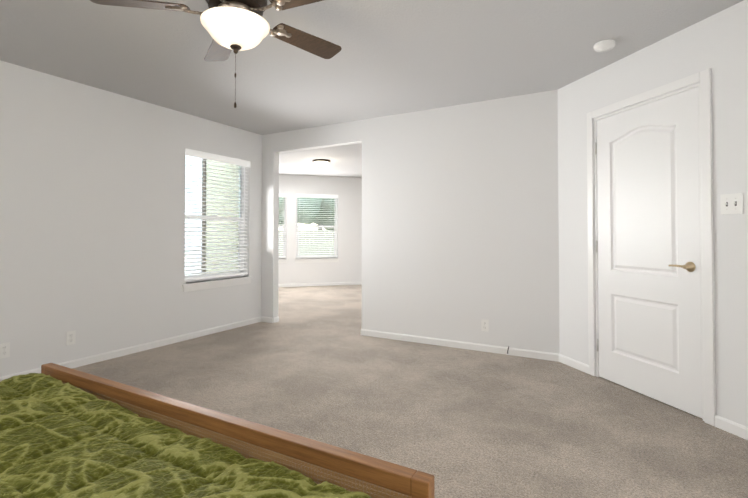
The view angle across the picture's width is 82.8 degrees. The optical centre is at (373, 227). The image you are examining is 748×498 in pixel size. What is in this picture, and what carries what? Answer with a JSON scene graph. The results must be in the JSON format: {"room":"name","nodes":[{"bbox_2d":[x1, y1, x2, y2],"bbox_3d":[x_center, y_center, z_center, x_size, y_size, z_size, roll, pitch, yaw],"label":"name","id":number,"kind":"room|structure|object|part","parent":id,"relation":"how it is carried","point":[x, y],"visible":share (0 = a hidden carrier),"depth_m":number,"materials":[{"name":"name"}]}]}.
{"room":"bedroom","nodes":[
{"label":"bedroom","id":0,"kind":"room"},
{"bbox_2d":[0,60,261,376],"bbox_3d":[-2.849,-0.037,3.223,0.160,2.430,5.580,-1,-1,29],"label":"wall","id":1,"kind":"structure","parent":0,"point":[92,216],"depth_m":3.77,"materials":[{"name":"white paint"}]},
{"bbox_2d":[0,342,9,358],"bbox_3d":[-2.771,0.919,3.175,0.008,0.114,0.070,-1,-1,29],"label":"electrical outlet","id":2,"kind":"object","parent":1,"relation":"attached to","point":[4,350],"visible":1,"depth_m":3.18,"materials":[{"name":"white plastic"}]},
{"bbox_2d":[66,330,75,345],"bbox_3d":[-2.551,0.926,3.568,0.008,0.114,0.070,-1,-1,29],"label":"electrical outlet","id":3,"kind":"object","parent":1,"relation":"attached to","point":[70,337],"visible":1,"depth_m":3.56,"materials":[{"name":"white plastic"}]},
{"bbox_2d":[0,316,262,381],"bbox_3d":[-2.759,1.144,3.188,0.013,0.066,5.320,-1,-1,29],"label":"baseboard","id":4,"kind":"structure","parent":1,"relation":"attached to","point":[75,363],"depth_m":4.10,"materials":[{"name":"white wood"}]},
{"bbox_2d":[185,156,243,282],"bbox_3d":[-1.898,-0.118,4.996,0.069,1.450,0.920,-1,-1,29],"label":"window","id":5,"kind":"structure","parent":1,"relation":"in","point":[241,191],"depth_m":5.18,"materials":[{"name":"white plastic"}]},
{"bbox_2d":[185,149,249,280],"bbox_3d":[-1.824,-0.133,4.955,0.085,1.419,0.928,-1,-1,29],"label":"window blind","id":6,"kind":"object","parent":5,"relation":"attached to","point":[207,156],"visible":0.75,"depth_m":4.91,"materials":[{"name":"white plastic"}]},
{"bbox_2d":[182,276,251,291],"bbox_3d":[-1.822,0.648,4.941,0.113,0.084,0.990,-1,-1,29],"label":"window sill","id":7,"kind":"structure","parent":1,"relation":"attached to","point":[199,285],"depth_m":4.86,"materials":[{"name":"white"}]},
{"bbox_2d":[278,174,361,283],"bbox_3d":[-1.926,0.063,9.246,5.591,2.430,0.160,0,-1,-16],"label":"wall","id":8,"kind":"structure","parent":0,"point":[347,267],"depth_m":9.45,"materials":[{"name":"white paint"}]},
{"bbox_2d":[279,198,285,258],"bbox_3d":[-2.370,-0.033,9.159,0.920,1.420,0.069,0,-1,-16],"label":"window","id":9,"kind":"structure","parent":8,"relation":"in","point":[284,254],"depth_m":9.25,"materials":[{"name":"white plastic"}]},
{"bbox_2d":[279,193,286,257],"bbox_3d":[-2.347,-0.049,9.077,0.928,1.389,0.085,0,-1,-16],"label":"window blind","id":10,"kind":"object","parent":9,"relation":"attached to","point":[282,195],"visible":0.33,"depth_m":9.17,"materials":[{"name":"white plastic"}]},
{"bbox_2d":[279,259,287,262],"bbox_3d":[-2.347,0.717,9.062,0.990,0.084,0.113,0,-1,-16],"label":"window sill","id":11,"kind":"structure","parent":8,"relation":"attached to","point":[282,260],"depth_m":9.13,"materials":[{"name":"white"}]},
{"bbox_2d":[296,198,336,258],"bbox_3d":[-1.283,-0.028,9.466,0.920,1.420,0.069,0,-1,-16],"label":"window","id":12,"kind":"structure","parent":8,"relation":"in","point":[315,226],"depth_m":9.44,"materials":[{"name":"white plastic"}]},
{"bbox_2d":[296,194,337,257],"bbox_3d":[-1.260,-0.044,9.384,0.928,1.389,0.085,0,-1,-16],"label":"window blind","id":13,"kind":"object","parent":12,"relation":"attached to","point":[317,196],"visible":1,"depth_m":9.37,"materials":[{"name":"white plastic"}]},
{"bbox_2d":[294,258,339,262],"bbox_3d":[-1.259,0.722,9.369,0.990,0.084,0.113,0,-1,-16],"label":"window sill","id":14,"kind":"structure","parent":8,"relation":"attached to","point":[316,260],"depth_m":9.32,"materials":[{"name":"white"}]},
{"bbox_2d":[278,282,361,286],"bbox_3d":[-2.158,1.236,8.666,3.630,0.066,4.630,-1,-1,29],"label":"baseboard","id":15,"kind":"structure","parent":8,"relation":"attached to","point":[333,283],"depth_m":9.33,"materials":[{"name":"white wood"}]},
{"bbox_2d":[0,0,742,177],"bbox_3d":[-1.286,-1.281,5.131,8.965,0.120,10.400,-1,-1,29],"label":"ceiling","id":16,"kind":"structure","parent":0,"point":[393,57],"depth_m":3.07,"materials":[{"name":"grey paint"}]},
{"bbox_2d":[90,0,341,107],"bbox_3d":[-0.639,-0.929,2.071,1.236,0.685,1.269,-1,-1,29],"label":"fan","id":17,"kind":"object","parent":16,"relation":"hanging from","point":[235,26],"visible":1,"depth_m":2.03,"materials":[{"name":"brown wood"}]},
{"bbox_3d":[-0.678,-0.947,2.080,0.324,0.114,0.324,-1,-1,29],"label":"lamp shade","id":18,"kind":"part","parent":17,"relation":"part of","materials":[{"name":"white glass"}]},
{"bbox_3d":[-0.678,-0.740,2.077,0.056,0.307,0.056,-1,-1,29],"label":"finial chain","id":19,"kind":"part","parent":17,"relation":"part of","materials":[{"name":"brown metal"}]},
{"bbox_2d":[313,159,330,166],"bbox_3d":[-0.924,-1.125,7.459,0.316,0.114,0.316,-1,-1,29],"label":"ceiling light","id":20,"kind":"object","parent":16,"relation":"in","point":[321,162],"visible":1,"depth_m":7.36,"materials":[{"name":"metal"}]},
{"bbox_2d":[593,39,615,51],"bbox_3d":[1.576,-1.237,2.898,0.136,0.041,0.136,-1,-1,29],"label":"smoke detector","id":21,"kind":"object","parent":16,"relation":"attached to","point":[604,45],"visible":1,"depth_m":2.86,"materials":[{"name":"white plastic"}]},
{"bbox_2d":[72,285,747,497],"bbox_3d":[-1.286,1.269,5.089,8.965,0.120,10.400,-1,-1,29],"label":"floor","id":22,"kind":"structure","parent":0,"point":[313,363],"depth_m":2.76,"materials":[{"name":"carpet"}]},
{"bbox_2d":[0,363,433,497],"bbox_3d":[-1.292,0.625,0.650,2.060,1.020,2.280,-1,-1,29],"label":"bed","id":23,"kind":"object","parent":22,"relation":"on","point":[61,436],"visible":1,"depth_m":1.34,"materials":[{"name":"green fabric"}]},
{"bbox_2d":[261,90,559,353],"bbox_3d":[0.533,-0.017,4.470,4.845,2.430,0.100,-1,-1,29],"label":"wall","id":24,"kind":"structure","parent":0,"point":[460,224],"depth_m":4.25,"materials":[{"name":"white paint"}]},
{"bbox_2d":[263,316,278,322],"bbox_3d":[-3.040,1.200,6.504,4.143,0.066,0.033,-1,-1,29],"label":"baseboard","id":25,"kind":"structure","parent":24,"relation":"attached to","point":[276,319],"depth_m":5.44,"materials":[{"name":"white wood"}]},
{"bbox_2d":[363,329,388,336],"bbox_3d":[0.025,1.171,4.789,0.293,0.066,0.033,-1,-1,29],"label":"baseboard","id":26,"kind":"structure","parent":24,"relation":"attached to","point":[367,332],"depth_m":4.67,"materials":[{"name":"white wood"}]},
{"bbox_2d":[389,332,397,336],"bbox_3d":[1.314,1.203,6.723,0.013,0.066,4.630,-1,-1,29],"label":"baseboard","id":27,"kind":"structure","parent":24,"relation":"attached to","point":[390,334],"depth_m":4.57,"materials":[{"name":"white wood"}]},
{"bbox_2d":[481,319,488,331],"bbox_3d":[1.071,0.942,4.091,0.070,0.114,0.008,-1,-1,29],"label":"electrical outlet","id":28,"kind":"object","parent":24,"relation":"attached to","point":[484,325],"visible":1,"depth_m":4.09,"materials":[{"name":"white plastic"}]},
{"bbox_2d":[558,0,747,426],"bbox_3d":[1.919,-0.040,3.045,0.115,2.430,1.817,0,-1,-16],"label":"wall","id":29,"kind":"structure","parent":0,"point":[717,44],"depth_m":2.53,"materials":[{"name":"white paint"}]},
{"bbox_2d":[595,87,702,418],"bbox_3d":[1.872,0.152,2.977,0.089,2.023,0.814,0,-1,-16],"label":"door","id":30,"kind":"structure","parent":29,"relation":"in","point":[649,298],"depth_m":2.90,"materials":[{"name":"white wood"}]},
{"bbox_3d":[1.781,0.147,3.368,0.042,1.657,0.012,0,-1,-16],"label":"door hinge","id":31,"kind":"part","parent":30,"relation":"part of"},
{"bbox_3d":[1.939,0.244,2.674,0.054,0.064,0.138,0,-1,-16],"label":"door handle","id":32,"kind":"part","parent":30,"relation":"part of","materials":[{"name":"gold metal"}]},
{"bbox_2d":[587,69,715,425],"bbox_3d":[1.926,0.116,2.987,0.132,2.115,0.970,0,-1,-16],"label":"door frame","id":33,"kind":"structure","parent":29,"relation":"attached to","point":[703,78],"depth_m":2.57,"materials":[{"name":"white wood"}]},
{"bbox_2d":[720,193,742,214],"bbox_3d":[2.029,-0.136,2.411,0.019,0.116,0.116,0,-1,-16],"label":"switch plate","id":34,"kind":"object","parent":29,"relation":"attached to","point":[731,203],"visible":1,"depth_m":2.41,"materials":[{"name":"white plastic"}]},
{"label":"outside","id":35,"kind":"structure","parent":0,"visible":0},
{"bbox_3d":[-0.536,1.482,8.723,70.000,0.175,75.000,-1,-1,29],"label":"ground","id":36,"kind":"structure","parent":35,"visible":0},
{"bbox_2d":[279,197,321,224],"bbox_3d":[-3.710,-1.091,18.557,3.217,5.299,3.150,-1,-1,29],"label":"tree","id":37,"kind":"object","parent":36,"relation":"on","point":[307,218],"depth_m":17.69,"materials":[{"name":"green plant"}]},
{"bbox_2d":[279,231,333,255],"bbox_3d":[-3.030,0.790,15.625,32.038,1.440,0.060,0,-1,-16],"label":"fence","id":38,"kind":"object","parent":36,"relation":"on","point":[309,248],"depth_m":15.83,"materials":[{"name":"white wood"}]},
{"bbox_2d":[313,198,334,229],"bbox_3d":[-2.566,-0.758,20.457,3.258,4.697,2.800,-1,-1,29],"label":"tree","id":39,"kind":"object","parent":36,"relation":"on","point":[331,205],"depth_m":19.50,"materials":[{"name":"green plant"}]},
{"bbox_2d":[318,216,333,229],"bbox_3d":[-1.041,-0.649,21.488,3.441,4.512,4.034,-1,-1,29],"label":"tree","id":40,"kind":"object","parent":36,"relation":"on","point":[328,222],"depth_m":20.12,"materials":[{"name":"green plant"}]},
{"bbox_3d":[-1.189,0.046,8.195,6.120,2.430,4.920,-1,-1,29],"label":"wall","id":41,"kind":"structure","parent":0,"visible":0},
{"bbox_2d":[185,156,238,275],"bbox_3d":[-3.341,-1.506,6.587,3.960,5.720,0.035,-1,-1,29],"label":"cladding","id":42,"kind":"object","parent":41,"relation":"attached to","point":[194,168],"depth_m":5.99,"materials":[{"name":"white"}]}
]}

